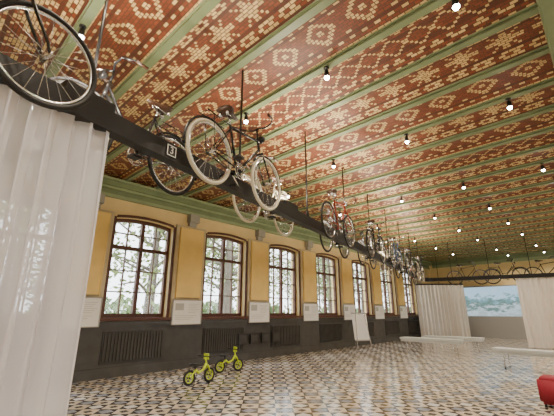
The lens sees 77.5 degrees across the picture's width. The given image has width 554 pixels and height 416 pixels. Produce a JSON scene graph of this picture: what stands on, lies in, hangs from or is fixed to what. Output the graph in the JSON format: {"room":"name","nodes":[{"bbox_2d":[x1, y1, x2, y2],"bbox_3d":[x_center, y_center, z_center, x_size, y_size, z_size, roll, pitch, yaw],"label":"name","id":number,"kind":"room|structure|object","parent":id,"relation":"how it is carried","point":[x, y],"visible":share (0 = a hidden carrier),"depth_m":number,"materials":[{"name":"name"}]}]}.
{"room":"bicycle museum","nodes":[
{"label":"bicycle museum","id":0,"kind":"room"},
{"bbox_2d":[44,0,104,77],"bbox_3d":[-0.467,-2.673,2.418,14.800,0.085,0.124,-15,-23,41],"label":"ceiling beam","id":1,"kind":"structure","parent":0,"point":[93,7],"depth_m":4.22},
{"bbox_2d":[106,0,220,103],"bbox_3d":[0.120,-2.494,3.010,14.800,0.085,0.124,-15,-23,41],"label":"ceiling beam","id":2,"kind":"structure","parent":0,"point":[204,7],"depth_m":4.33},
{"bbox_2d":[105,0,335,163],"bbox_3d":[0.707,-2.315,3.602,14.800,0.085,0.124,-15,-23,41],"label":"ceiling beam","id":3,"kind":"structure","parent":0,"point":[317,6],"depth_m":4.59,"materials":[{"name":"paint"}]},
{"bbox_2d":[100,174,429,321],"bbox_3d":[0.424,2.884,13.254,0.400,5.000,28.200,-15,-23,41],"label":"wall","id":4,"kind":"structure","parent":0,"point":[120,207],"depth_m":11.66,"materials":[{"name":"yellow paint"}]},
{"bbox_2d":[81,297,102,327],"bbox_3d":[-4.400,2.309,7.646,0.040,0.660,0.944,-15,-23,41],"label":"board","id":5,"kind":"object","parent":4,"relation":"attached to","point":[91,315],"visible":0.47,"depth_m":7.83,"materials":[{"name":"white paper"}]},
{"bbox_2d":[86,211,110,294],"bbox_3d":[-4.415,1.001,8.056,0.060,1.980,0.784,-15,-23,41],"label":"wall panel","id":6,"kind":"object","parent":4,"relation":"attached to","point":[103,218],"visible":0.43,"depth_m":8.20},
{"bbox_2d":[103,219,170,317],"bbox_3d":[-3.672,1.579,9.139,0.120,2.520,1.620,-15,-23,41],"label":"window","id":7,"kind":"structure","parent":4,"relation":"in","point":[140,249],"depth_m":9.18,"materials":[{"name":"brown wood"}]},
{"bbox_2d":[170,299,202,324],"bbox_3d":[-2.494,2.889,9.570,0.040,0.660,0.944,-15,-23,41],"label":"board","id":8,"kind":"object","parent":4,"relation":"attached to","point":[184,312],"visible":1,"depth_m":9.54,"materials":[{"name":"white paper"}]},
{"bbox_2d":[175,227,203,297],"bbox_3d":[-2.508,1.582,9.979,0.060,1.980,0.784,-15,-23,41],"label":"wall panel","id":9,"kind":"object","parent":4,"relation":"attached to","point":[190,254],"visible":1,"depth_m":9.94,"materials":[{"name":"paint"}]},
{"bbox_2d":[202,235,242,316],"bbox_3d":[-1.765,2.160,11.063,0.120,2.520,1.620,-15,-23,41],"label":"window","id":10,"kind":"structure","parent":4,"relation":"in","point":[222,260],"depth_m":11.12,"materials":[{"name":"brown wood"}]},
{"bbox_2d":[238,334,247,344],"bbox_3d":[-1.065,4.096,10.764,0.038,0.320,0.380,-15,-23,41],"label":"plate","id":11,"kind":"object","parent":4,"relation":"attached to","point":[242,338],"visible":1,"depth_m":10.74,"materials":[{"name":"black metal"}]},
{"bbox_2d":[72,316,420,382],"bbox_3d":[0.613,4.641,12.536,0.120,1.220,28.200,-15,-23,41],"label":"wainscoting","id":12,"kind":"structure","parent":4,"relation":"attached to","point":[111,349],"depth_m":9.74,"materials":[{"name":"paint"}]},
{"bbox_2d":[85,209,421,316],"bbox_3d":[1.262,3.004,13.791,0.060,2.640,23.160,-15,-23,41],"label":"trim","id":13,"kind":"structure","parent":4,"relation":"attached to","point":[177,238],"depth_m":10.50,"materials":[{"name":"paint"}]},
{"bbox_2d":[250,241,267,300],"bbox_3d":[-0.601,2.163,11.903,0.060,1.980,0.784,-15,-23,41],"label":"wall panel","id":14,"kind":"object","parent":4,"relation":"attached to","point":[258,275],"visible":1,"depth_m":11.86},
{"bbox_2d":[248,302,269,322],"bbox_3d":[-0.587,3.470,11.494,0.040,0.660,0.944,-15,-23,41],"label":"board","id":15,"kind":"object","parent":4,"relation":"attached to","point":[258,312],"visible":1,"depth_m":11.47,"materials":[{"name":"white paper"}]},
{"bbox_2d":[100,215,418,320],"bbox_3d":[0.276,2.704,12.864,0.270,2.660,24.020,-15,-23,41],"label":"trim","id":16,"kind":"structure","parent":4,"relation":"attached to","point":[167,317],"depth_m":10.51,"materials":[{"name":"brown wood"}]},
{"bbox_2d":[98,175,430,270],"bbox_3d":[0.678,1.129,13.532,0.300,0.800,28.200,-15,-23,41],"label":"trim","id":17,"kind":"structure","parent":4,"relation":"attached to","point":[112,187],"depth_m":10.49,"materials":[{"name":"green paint"}]},
{"bbox_2d":[270,247,295,315],"bbox_3d":[0.142,2.740,12.986,0.120,2.520,1.620,-15,-23,41],"label":"window","id":18,"kind":"structure","parent":4,"relation":"in","point":[280,268],"depth_m":13.10,"materials":[{"name":"brown wood"}]},
{"bbox_2d":[302,251,316,301],"bbox_3d":[1.306,2.743,13.826,0.060,1.980,0.784,-15,-23,41],"label":"wall panel","id":19,"kind":"object","parent":4,"relation":"attached to","point":[308,258],"visible":1,"depth_m":13.79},
{"bbox_2d":[303,303,318,320],"bbox_3d":[1.320,4.051,13.417,0.040,0.660,0.944,-15,-23,41],"label":"board","id":20,"kind":"object","parent":4,"relation":"attached to","point":[310,310],"visible":1,"depth_m":13.40,"materials":[{"name":"white paper"}]},
{"bbox_2d":[316,255,336,314],"bbox_3d":[2.049,3.321,14.910,0.120,2.520,1.620,-15,-23,41],"label":"window","id":21,"kind":"structure","parent":4,"relation":"in","point":[323,273],"depth_m":15.03,"materials":[{"name":"brown wood"}]},
{"bbox_2d":[341,258,353,302],"bbox_3d":[3.212,3.324,15.750,0.060,1.980,0.784,-15,-23,41],"label":"wall panel","id":22,"kind":"object","parent":4,"relation":"attached to","point":[346,267],"visible":1,"depth_m":15.71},
{"bbox_2d":[343,304,355,319],"bbox_3d":[3.227,4.632,15.341,0.040,0.660,0.944,-15,-23,41],"label":"board","id":23,"kind":"object","parent":4,"relation":"attached to","point":[348,309],"visible":0.89,"depth_m":15.25,"materials":[{"name":"white paper"}]},
{"bbox_2d":[352,262,368,314],"bbox_3d":[3.955,3.902,16.833,0.120,2.520,1.620,-15,-23,41],"label":"window","id":24,"kind":"structure","parent":4,"relation":"in","point":[357,277],"depth_m":16.98,"materials":[{"name":"brown wood"}]},
{"bbox_2d":[371,264,382,303],"bbox_3d":[5.119,3.905,17.673,0.060,1.980,0.784,-15,-23,41],"label":"wall panel","id":25,"kind":"object","parent":4,"relation":"attached to","point":[376,279],"visible":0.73,"depth_m":17.62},
{"bbox_2d":[374,305,384,318],"bbox_3d":[5.133,5.212,17.264,0.040,0.660,0.944,-15,-23,41],"label":"board","id":26,"kind":"object","parent":4,"relation":"attached to","point":[379,309],"visible":1,"depth_m":17.24,"materials":[{"name":"white paper"}]},
{"bbox_2d":[380,267,394,314],"bbox_3d":[5.862,4.483,18.757,0.120,2.520,1.620,-15,-23,41],"label":"window","id":27,"kind":"structure","parent":4,"relation":"in","point":[383,281],"depth_m":18.90,"materials":[{"name":"brown wood"}]},
{"bbox_2d":[396,271,405,304],"bbox_3d":[7.026,4.486,19.597,0.060,1.980,0.784,-15,-23,41],"label":"wall panel","id":28,"kind":"object","parent":4,"relation":"attached to","point":[400,283],"visible":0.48,"depth_m":19.50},
{"bbox_2d":[403,273,414,313],"bbox_3d":[7.769,5.063,20.680,0.120,2.520,1.620,-15,-23,41],"label":"window","id":29,"kind":"structure","parent":4,"relation":"in","point":[405,281],"depth_m":20.85,"materials":[{"name":"brown wood"}]},
{"bbox_2d":[123,0,450,181],"bbox_3d":[1.295,-2.136,4.195,14.800,0.085,0.124,-15,-23,41],"label":"ceiling beam","id":30,"kind":"structure","parent":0,"point":[428,6],"depth_m":4.64,"materials":[{"name":"paint"}]},
{"bbox_2d":[67,338,553,415],"bbox_3d":[5.937,3.861,7.494,15.600,0.200,29.000,-15,-23,41],"label":"floor","id":31,"kind":"structure","parent":0,"point":[388,379],"depth_m":6.93,"materials":[{"name":"tile"}]},
{"bbox_2d":[183,353,214,385],"bbox_3d":[-1.583,3.376,7.233,0.392,0.583,0.779,-5,-18,17],"label":"bike","id":32,"kind":"object","parent":31,"relation":"on","point":[206,356],"visible":1,"depth_m":7.24,"materials":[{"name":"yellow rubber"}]},
{"bbox_2d":[214,347,242,372],"bbox_3d":[-1.209,3.824,8.717,0.779,0.583,0.392,5,-18,-18],"label":"bike","id":33,"kind":"object","parent":31,"relation":"on","point":[235,349],"visible":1,"depth_m":8.66,"materials":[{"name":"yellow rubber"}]},
{"bbox_2d":[351,312,372,349],"bbox_3d":[3.327,4.974,13.982,0.708,1.427,0.727,6,-18,-21],"label":"flip chart","id":34,"kind":"object","parent":31,"relation":"on","point":[361,333],"visible":0.94,"depth_m":13.89,"materials":[{"name":"silver metal"}]},
{"bbox_2d":[400,337,463,354],"bbox_3d":[5.724,5.099,12.804,2.200,0.501,0.420,-15,-23,41],"label":"bench","id":35,"kind":"object","parent":31,"relation":"on","point":[411,339],"visible":0.98,"depth_m":12.65,"materials":[{"name":"grey laminate"}]},
{"bbox_2d":[422,335,484,351],"bbox_3d":[6.974,5.354,13.648,2.200,0.501,0.420,-13,-21,38],"label":"bench","id":36,"kind":"object","parent":31,"relation":"on","point":[471,339],"visible":0.78,"depth_m":13.28,"materials":[{"name":"grey laminate"}]},
{"bbox_2d":[463,284,526,339],"bbox_3d":[12.838,6.009,20.057,4.200,2.950,0.250,-15,-23,41],"label":"projection screen","id":37,"kind":"object","parent":31,"relation":"on","point":[494,311],"visible":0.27,"depth_m":20.13,"materials":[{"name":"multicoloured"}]},
{"bbox_2d":[464,286,522,315],"bbox_3d":[12.873,5.478,20.255,3.500,1.680,0.001,-15,-23,41],"label":"picture","id":38,"kind":"object","parent":37,"relation":"attached to","point":[500,300],"depth_m":20.36},
{"bbox_2d":[491,347,553,368],"bbox_3d":[6.687,3.838,8.630,0.420,0.501,2.200,13,-21,-37],"label":"bench","id":39,"kind":"object","parent":31,"relation":"on","point":[497,350],"visible":1,"depth_m":8.91,"materials":[{"name":"grey laminate"}]},
{"bbox_2d":[536,374,553,407],"bbox_3d":[4.488,2.921,5.470,0.500,0.430,0.500,-15,-23,41],"label":"pouf","id":40,"kind":"object","parent":31,"relation":"on","point":[545,383],"visible":1,"depth_m":5.41,"materials":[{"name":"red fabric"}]},
{"bbox_2d":[155,3,538,189],"bbox_3d":[1.882,-1.957,4.787,14.800,0.085,0.124,-15,-23,41],"label":"ceiling beam","id":41,"kind":"structure","parent":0,"point":[531,10],"depth_m":4.86,"materials":[{"name":"paint"}]},
{"bbox_2d":[182,44,549,196],"bbox_3d":[2.469,-1.779,5.379,14.800,0.085,0.124,-15,-23,41],"label":"ceiling beam","id":42,"kind":"structure","parent":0,"point":[543,50],"depth_m":5.53,"materials":[{"name":"paint"}]},
{"bbox_2d":[206,77,553,203],"bbox_3d":[3.056,-1.600,5.972,14.800,0.085,0.124,-15,-23,41],"label":"ceiling beam","id":43,"kind":"structure","parent":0,"point":[548,82],"depth_m":6.24,"materials":[{"name":"paint"}]},
{"bbox_2d":[227,104,553,208],"bbox_3d":[3.643,-1.421,6.564,14.800,0.085,0.124,-15,-23,41],"label":"ceiling beam","id":44,"kind":"structure","parent":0,"point":[548,108],"depth_m":6.99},
{"bbox_2d":[247,125,553,213],"bbox_3d":[4.230,-1.242,7.156,14.800,0.085,0.124,-15,-23,41],"label":"ceiling beam","id":45,"kind":"structure","parent":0,"point":[551,128],"depth_m":7.69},
{"bbox_2d":[264,143,553,218],"bbox_3d":[4.818,-1.063,7.749,14.800,0.085,0.124,-15,-23,41],"label":"ceiling beam","id":46,"kind":"structure","parent":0,"point":[548,146],"depth_m":8.32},
{"bbox_2d":[281,157,553,222],"bbox_3d":[5.405,-0.884,8.341,14.800,0.085,0.124,-15,-23,41],"label":"ceiling beam","id":47,"kind":"structure","parent":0,"point":[548,160],"depth_m":9.09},
{"bbox_2d":[296,169,553,226],"bbox_3d":[5.992,-0.706,8.933,14.800,0.085,0.124,-15,-23,41],"label":"ceiling beam","id":48,"kind":"structure","parent":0,"point":[550,171],"depth_m":9.69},
{"bbox_2d":[333,180,553,225],"bbox_3d":[6.579,-0.527,9.526,14.800,0.085,0.124,-15,-23,41],"label":"ceiling beam","id":49,"kind":"structure","parent":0,"point":[551,181],"depth_m":10.42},
{"bbox_2d":[341,189,553,229],"bbox_3d":[7.166,-0.348,10.118,14.800,0.085,0.124,-15,-23,41],"label":"ceiling beam","id":50,"kind":"structure","parent":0,"point":[551,190],"depth_m":11.07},
{"bbox_2d":[343,197,553,234],"bbox_3d":[7.753,-0.169,10.710,14.800,0.085,0.124,-15,-23,41],"label":"ceiling beam","id":51,"kind":"structure","parent":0,"point":[550,198],"depth_m":11.78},
{"bbox_2d":[349,204,553,238],"bbox_3d":[8.341,0.010,11.303,14.800,0.085,0.124,-15,-23,41],"label":"ceiling beam","id":52,"kind":"structure","parent":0,"point":[549,205],"depth_m":12.55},
{"bbox_2d":[356,210,553,241],"bbox_3d":[8.928,0.189,11.895,14.800,0.085,0.124,-15,-23,41],"label":"ceiling beam","id":53,"kind":"structure","parent":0,"point":[550,211],"depth_m":13.17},
{"bbox_2d":[365,215,553,244],"bbox_3d":[9.515,0.367,12.487,14.800,0.085,0.124,-15,-23,41],"label":"ceiling beam","id":54,"kind":"structure","parent":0,"point":[546,217],"depth_m":13.74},
{"bbox_2d":[380,225,553,248],"bbox_3d":[10.689,0.725,13.672,14.800,0.085,0.124,-15,-23,41],"label":"ceiling beam","id":55,"kind":"structure","parent":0,"point":[547,226],"depth_m":15.15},
{"bbox_2d":[385,220,553,244],"bbox_3d":[10.102,0.546,13.080,14.800,0.085,0.124,-15,-23,41],"label":"ceiling beam","id":56,"kind":"structure","parent":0,"point":[551,221],"depth_m":14.51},
{"bbox_2d":[391,229,553,250],"bbox_3d":[11.276,0.904,14.264,14.800,0.085,0.124,-15,-23,41],"label":"ceiling beam","id":57,"kind":"structure","parent":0,"point":[547,229],"depth_m":15.80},
{"bbox_2d":[396,232,553,252],"bbox_3d":[11.864,1.083,14.857,14.800,0.085,0.124,-15,-23,41],"label":"ceiling beam","id":58,"kind":"structure","parent":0,"point":[552,232],"depth_m":16.54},
{"bbox_2d":[402,236,553,254],"bbox_3d":[12.451,1.262,15.449,14.800,0.085,0.124,-15,-23,41],"label":"ceiling beam","id":59,"kind":"structure","parent":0,"point":[546,236],"depth_m":17.23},
{"bbox_2d":[407,239,553,255],"bbox_3d":[13.038,1.440,16.041,14.800,0.085,0.124,-15,-23,41],"label":"ceiling beam","id":60,"kind":"structure","parent":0,"point":[547,239],"depth_m":17.92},
{"bbox_2d":[415,242,553,256],"bbox_3d":[13.625,1.619,16.634,14.800,0.085,0.124,-15,-23,41],"label":"ceiling beam","id":61,"kind":"structure","parent":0,"point":[545,242],"depth_m":18.52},
{"bbox_2d":[419,244,553,258],"bbox_3d":[14.212,1.798,17.226,14.800,0.085,0.124,-15,-23,41],"label":"ceiling beam","id":62,"kind":"structure","parent":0,"point":[551,244],"depth_m":19.27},
{"bbox_2d":[425,247,553,260],"bbox_3d":[14.799,1.977,17.818,14.800,0.085,0.124,-15,-23,41],"label":"ceiling beam","id":63,"kind":"structure","parent":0,"point":[546,247],"depth_m":19.97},
{"bbox_2d":[428,250,553,286],"bbox_3d":[15.780,4.370,18.176,15.600,5.000,0.400,-15,-23,41],"label":"wall","id":64,"kind":"structure","parent":0,"point":[505,267],"depth_m":20.86,"materials":[{"name":"yellow paint"}]},
{"bbox_2d":[431,251,553,267],"bbox_3d":[15.588,2.440,18.546,14.200,0.410,0.160,-15,-23,41],"label":"trim","id":65,"kind":"structure","parent":64,"relation":"attached to","point":[535,255],"depth_m":20.70,"materials":[{"name":"green paint"}]},
{"bbox_2d":[429,249,553,261],"bbox_3d":[15.387,2.156,18.411,14.800,0.085,0.124,-15,-23,41],"label":"ceiling beam","id":66,"kind":"structure","parent":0,"point":[548,249],"depth_m":20.48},
{"bbox_2d":[536,0,553,65],"bbox_3d":[7.061,-0.909,7.819,0.260,0.160,28.200,-15,-23,41],"label":"ceiling","id":67,"kind":"structure","parent":0,"point":[545,7],"depth_m":3.79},
{"bbox_2d":[0,0,88,73],"bbox_3d":[-0.760,-2.812,2.136,14.800,0.080,0.765,-15,-23,41],"label":"vault","id":68,"kind":"object","parent":67,"relation":"attached to","point":[70,11],"visible":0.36,"depth_m":4.26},
{"bbox_2d":[56,0,201,98],"bbox_3d":[-0.173,-2.634,2.729,14.800,0.080,0.765,-15,-23,41],"label":"vault","id":69,"kind":"object","parent":67,"relation":"attached to","point":[133,29],"visible":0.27,"depth_m":4.31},
{"bbox_2d":[106,0,314,155],"bbox_3d":[0.414,-2.455,3.321,14.800,0.080,0.765,-15,-23,41],"label":"vault","id":70,"kind":"object","parent":67,"relation":"attached to","point":[231,28],"visible":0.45,"depth_m":4.59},
{"bbox_2d":[104,0,427,179],"bbox_3d":[1.001,-2.276,3.913,14.800,0.080,0.765,-15,-23,41],"label":"vault","id":71,"kind":"object","parent":67,"relation":"attached to","point":[343,23],"visible":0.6,"depth_m":4.72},
{"bbox_2d":[0,0,553,281],"bbox_3d":[4.364,-0.311,7.076,10.177,1.855,22.072,-15,-23,41],"label":"hanging rail","id":72,"kind":"object","parent":67,"relation":"hanging from","point":[120,129],"visible":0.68,"depth_m":3.32,"materials":[{"name":"black metal"}]},
{"bbox_2d":[0,0,96,110],"bbox_3d":[-1.756,-1.284,1.820,0.573,1.071,1.770,-10,-19,29],"label":"bicycle","id":73,"kind":"object","parent":72,"relation":"hanging from","point":[5,5],"visible":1,"depth_m":2.20,"materials":[{"name":"black rubber"}]},
{"bbox_2d":[0,84,108,415],"bbox_3d":[-2.258,0.312,1.034,0.205,2.820,3.404,-10,-19,29],"label":"sheer curtain","id":74,"kind":"object","parent":72,"relation":"hanging from","point":[52,164],"visible":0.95,"depth_m":2.27,"materials":[{"name":"fabric"}]},
{"bbox_2d":[61,79,115,112],"bbox_3d":[-1.498,-0.872,2.749,0.100,0.078,0.400,-10,-19,29],"label":"uplight","id":75,"kind":"object","parent":72,"relation":"on","point":[97,99],"visible":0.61,"depth_m":2.73,"materials":[{"name":"black metal"}]},
{"bbox_2d":[49,56,196,195],"bbox_3d":[-1.428,-0.798,3.448,0.573,1.062,1.830,-10,-19,29],"label":"bicycle","id":76,"kind":"object","parent":72,"relation":"hanging from","point":[162,109],"visible":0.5,"depth_m":3.57,"materials":[{"name":"metal"}]},
{"bbox_2d":[166,143,176,158],"bbox_3d":[-1.024,-0.554,3.356,0.010,0.120,0.120,-10,-19,29],"label":"number sign","id":77,"kind":"object","parent":72,"relation":"attached to","point":[171,151],"visible":1,"depth_m":3.35,"materials":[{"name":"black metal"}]},
{"bbox_2d":[183,104,281,210],"bbox_3d":[-0.406,-0.626,4.015,0.573,1.062,1.830,-10,-19,29],"label":"bicycle","id":78,"kind":"object","parent":72,"relation":"hanging from","point":[226,110],"visible":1,"depth_m":3.78,"materials":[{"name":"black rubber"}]},
{"bbox_2d":[231,156,293,236],"bbox_3d":[-0.160,-0.175,5.509,0.573,1.062,1.830,-10,-19,29],"label":"bicycle","id":79,"kind":"object","parent":72,"relation":"hanging from","point":[247,178],"visible":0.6,"depth_m":5.34,"materials":[{"name":"beige rubber"}]},
{"bbox_2d":[319,205,348,258],"bbox_3d":[1.336,0.564,7.941,0.573,1.071,1.770,-10,-19,29],"label":"bicycle","id":80,"kind":"object","parent":72,"relation":"hanging from","point":[340,246],"visible":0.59,"depth_m":7.74,"materials":[{"name":"metal"}]},
{"bbox_2d":[321,189,355,248],"bbox_3d":[1.196,0.188,6.613,0.425,1.022,1.770,-10,-19,29],"label":"bicycle","id":81,"kind":"object","parent":72,"relation":"hanging from","point":[332,192],"visible":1,"depth_m":6.46,"materials":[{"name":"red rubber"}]},
{"bbox_2d":[355,228,375,268],"bbox_3d":[2.604,1.182,10.004,0.573,1.062,1.830,-10,-19,29],"label":"bicycle","id":82,"kind":"object","parent":72,"relation":"hanging from","point":[362,241],"visible":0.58,"depth_m":9.78,"materials":[{"name":"metal"}]},
{"bbox_2d":[365,220,386,263],"bbox_3d":[2.515,0.808,8.765,0.573,1.062,1.830,-10,-19,29],"label":"bicycle","id":83,"kind":"object","parent":72,"relation":"hanging from","point":[377,243],"visible":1,"depth_m":8.58,"materials":[{"name":"metal"}]},
{"bbox_2d":[386,236,404,271],"bbox_3d":[3.682,1.380,10.662,0.573,1.062,1.830,-10,-19,29],"label":"bicycle","id":84,"kind":"object","parent":72,"relation":"hanging from","point":[397,257],"visible":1,"depth_m":10.48,"materials":[{"name":"metal"}]},
{"bbox_2d":[401,247,416,277],"bbox_3d":[4.798,1.928,12.476,0.573,1.062,1.830,-10,-19,29],"label":"bicycle","id":85,"kind":"object","parent":72,"relation":"hanging from","point":[410,264],"visible":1,"depth_m":12.29,"materials":[{"name":"metal"}]},
{"bbox_2d":[412,256,424,281],"bbox_3d":[5.965,2.501,14.372,0.573,1.062,1.830,-10,-19,29],"label":"bicycle","id":86,"kind":"object","parent":72,"relation":"hanging from","point":[420,267],"visible":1,"depth_m":14.18,"materials":[{"name":"metal"}]},
{"bbox_2d":[447,261,488,284],"bbox_3d":[8.993,3.093,16.318,1.770,1.071,0.573,-9,-19,28],"label":"bicycle","id":87,"kind":"object","parent":72,"relation":"hanging from","point":[472,262],"visible":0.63,"depth_m":16.29,"materials":[{"name":"metal"}]},
{"bbox_2d":[483,259,530,283],"bbox_3d":[10.330,2.866,15.584,1.830,1.062,0.573,-9,-19,28],"label":"bicycle","id":88,"kind":"object","parent":72,"relation":"hanging from","point":[495,263],"visible":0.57,"depth_m":15.61,"materials":[{"name":"metal"}]},
{"bbox_2d":[516,277,553,348],"bbox_3d":[11.456,4.263,14.137,2.362,2.810,0.245,-9,-19,28],"label":"stage curtain","id":89,"kind":"object","parent":72,"relation":"hanging from","point":[536,295],"visible":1,"depth_m":14.44,"materials":[{"name":"fabric"}]},
{"bbox_2d":[130,0,536,187],"bbox_3d":[1.588,-2.097,4.506,14.800,0.080,0.765,-15,-23,41],"label":"vault","id":90,"kind":"object","parent":67,"relation":"attached to","point":[443,26],"visible":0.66,"depth_m":4.83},
{"bbox_2d":[161,13,547,192],"bbox_3d":[2.175,-1.918,5.098,14.800,0.080,0.765,-15,-23,41],"label":"vault","id":91,"kind":"object","parent":67,"relation":"attached to","point":[527,35],"visible":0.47,"depth_m":5.31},
{"bbox_2d":[188,53,553,201],"bbox_3d":[2.763,-1.740,5.691,14.800,0.080,0.765,-15,-23,41],"label":"vault","id":92,"kind":"object","parent":67,"relation":"attached to","point":[541,68],"visible":0.63,"depth_m":6.07,"materials":[{"name":"paint"}]},
{"bbox_2d":[212,85,553,206],"bbox_3d":[3.350,-1.561,6.283,14.800,0.080,0.765,-15,-23,41],"label":"vault","id":93,"kind":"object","parent":67,"relation":"attached to","point":[543,97],"visible":0.59,"depth_m":6.83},
{"bbox_2d":[238,110,553,212],"bbox_3d":[3.937,-1.382,6.875,14.800,0.080,0.765,-15,-23,41],"label":"vault","id":94,"kind":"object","parent":67,"relation":"attached to","point":[544,120],"visible":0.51,"depth_m":7.55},
{"bbox_2d":[254,131,553,216],"bbox_3d":[4.524,-1.203,7.468,14.800,0.080,0.765,-15,-23,41],"label":"vault","id":95,"kind":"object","parent":67,"relation":"attached to","point":[547,138],"visible":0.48,"depth_m":8.23,"materials":[{"name":"paint"}]},
{"bbox_2d":[276,148,553,221],"bbox_3d":[5.111,-1.024,8.060,14.800,0.080,0.765,-15,-23,41],"label":"vault","id":96,"kind":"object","parent":67,"relation":"attached to","point":[549,153],"visible":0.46,"depth_m":8.90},
{"bbox_2d":[288,162,553,225],"bbox_3d":[5.698,-0.845,8.652,14.800,0.080,0.765,-15,-23,41],"label":"vault","id":97,"kind":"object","parent":67,"relation":"attached to","point":[548,166],"visible":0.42,"depth_m":9.69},
{"bbox_2d":[302,173,553,228],"bbox_3d":[6.285,-0.666,9.245,14.800,0.080,0.765,-15,-23,41],"label":"vault","id":98,"kind":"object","parent":67,"relation":"attached to","point":[548,177],"visible":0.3,"depth_m":10.28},
{"bbox_2d":[414,254,470,336],"bbox_3d":[9.202,4.890,19.431,2.624,4.670,0.267,-1,-17,3],"label":"stage curtain","id":99,"kind":"object","parent":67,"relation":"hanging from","point":[442,309],"visible":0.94,"depth_m":19.18,"materials":[{"name":"fabric"}]},
{"bbox_2d":[332,183,553,227],"bbox_3d":[6.873,-0.488,9.837,14.800,0.080,0.765,-15,-23,41],"label":"vault","id":100,"kind":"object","parent":67,"relation":"attached to","point":[549,186],"visible":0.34,"depth_m":10.98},
{"bbox_2d":[348,200,553,236],"bbox_3d":[8.047,-0.130,11.022,14.800,0.080,0.765,-15,-23,41],"label":"vault","id":101,"kind":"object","parent":67,"relation":"attached to","point":[549,201],"visible":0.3,"depth_m":12.44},
{"bbox_2d":[349,192,553,231],"bbox_3d":[7.460,-0.309,10.429,14.800,0.080,0.765,-15,-23,41],"label":"vault","id":102,"kind":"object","parent":67,"relation":"attached to","point":[547,195],"visible":0.39,"depth_m":11.70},
{"bbox_2d":[355,206,553,240],"bbox_3d":[8.634,0.049,11.614,14.800,0.080,0.765,-15,-23,41],"label":"vault","id":103,"kind":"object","parent":67,"relation":"attached to","point":[547,208],"visible":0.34,"depth_m":13.12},
{"bbox_2d":[360,212,553,242],"bbox_3d":[9.221,0.228,12.206,14.800,0.080,0.765,-15,-23,41],"label":"vault","id":104,"kind":"object","parent":67,"relation":"attached to","point":[552,213],"visible":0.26,"depth_m":13.71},
{"bbox_2d":[377,222,553,247],"bbox_3d":[10.396,0.585,13.391,14.800,0.080,0.765,-15,-23,41],"label":"vault","id":105,"kind":"object","parent":67,"relation":"attached to","point":[546,224],"visible":0.32,"depth_m":15.17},
{"bbox_2d":[381,218,553,243],"bbox_3d":[9.809,0.406,12.799,14.800,0.080,0.765,-15,-23,41],"label":"vault","id":106,"kind":"object","parent":67,"relation":"attached to","point":[548,219],"visible":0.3,"depth_m":14.44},
{"bbox_2d":[391,227,553,248],"bbox_3d":[10.983,0.764,13.983,14.800,0.080,0.765,-15,-23,41],"label":"vault","id":107,"kind":"object","parent":67,"relation":"attached to","point":[548,227],"visible":0.33,"depth_m":15.84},
{"bbox_2d":[392,231,553,251],"bbox_3d":[11.570,0.943,14.576,14.800,0.080,0.765,-15,-23,41],"label":"vault","id":108,"kind":"object","parent":67,"relation":"attached to","point":[547,231],"visible":0.32,"depth_m":16.43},
{"bbox_2d":[399,234,553,253],"bbox_3d":[12.157,1.122,15.168,14.800,0.080,0.765,-15,-23,41],"label":"vault","id":109,"kind":"object","parent":67,"relation":"attached to","point":[551,234],"visible":0.38,"depth_m":17.22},
{"bbox_2d":[404,237,553,254],"bbox_3d":[12.744,1.301,15.760,14.800,0.080,0.765,-15,-23,41],"label":"vault","id":110,"kind":"object","parent":67,"relation":"attached to","point":[553,237],"visible":0.31,"depth_m":17.88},
{"bbox_2d":[411,240,553,256],"bbox_3d":[13.332,1.480,16.353,14.800,0.080,0.765,-15,-23,41],"label":"vault","id":111,"kind":"object","parent":67,"relation":"attached to","point":[553,240],"visible":0.26,"depth_m":18.60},
{"bbox_2d":[422,243,553,257],"bbox_3d":[13.919,1.658,16.945,14.800,0.080,0.765,-15,-23,41],"label":"vault","id":112,"kind":"object","parent":67,"relation":"attached to","point":[551,243],"visible":0.22,"depth_m":19.18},
{"label":"outside","id":113,"kind":"structure","parent":0,"visible":0},
{"bbox_3d":[3.072,7.556,16.275,140.000,0.200,150.000,-15,-23,41],"label":"ground","id":114,"kind":"structure","parent":113,"visible":0},
{"bbox_2d":[109,223,165,313],"bbox_3d":[-7.345,2.866,19.371,8.603,10.605,10.546,2,-17,-6],"label":"tree","id":115,"kind":"object","parent":114,"relation":"on","point":[160,233],"visible":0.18,"depth_m":18.84,"materials":[{"name":"green plant"}]},
{"bbox_2d":[164,236,290,312],"bbox_3d":[-2.385,3.496,22.017,9.737,10.931,9.616,2,-17,-8],"label":"tree","id":116,"kind":"object","parent":114,"relation":"on","point":[227,271],"visible":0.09,"depth_m":21.22,"materials":[{"name":"green plant"}]},
{"bbox_2d":[204,240,277,312],"bbox_3d":[-4.394,5.290,26.248,9.139,9.938,8.090,-1,-17,4],"label":"tree","id":117,"kind":"object","parent":114,"relation":"on","point":[218,255],"visible":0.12,"depth_m":25.51,"materials":[{"name":"green plant"}]},
{"bbox_2d":[209,241,290,312],"bbox_3d":[-2.072,6.370,29.513,7.914,9.756,9.702,13,-21,-36],"label":"tree","id":118,"kind":"object","parent":114,"relation":"on","point":[235,248],"visible":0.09,"depth_m":29.56,"materials":[{"name":"green plant"}]},
{"bbox_2d":[104,296,410,313],"bbox_3d":[1.475,15.663,51.423,5.509,5.336,100.678,-15,-23,41],"label":"hedge","id":119,"kind":"object","parent":114,"relation":"on","point":[113,306],"visible":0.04,"depth_m":35.84,"materials":[{"name":"green plant"}]},
{"bbox_2d":[271,258,331,311],"bbox_3d":[2.670,8.192,32.181,6.952,7.804,6.866,-10,-19,30],"label":"tree","id":120,"kind":"object","parent":114,"relation":"on","point":[289,273],"visible":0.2,"depth_m":32.16,"materials":[{"name":"green plant"}]},
{"bbox_2d":[283,257,361,312],"bbox_3d":[4.917,7.344,34.731,8.883,10.911,10.034,7,-18,-22],"label":"tree","id":121,"kind":"object","parent":114,"relation":"on","point":[320,259],"visible":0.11,"depth_m":33.85,"materials":[{"name":"green plant"}]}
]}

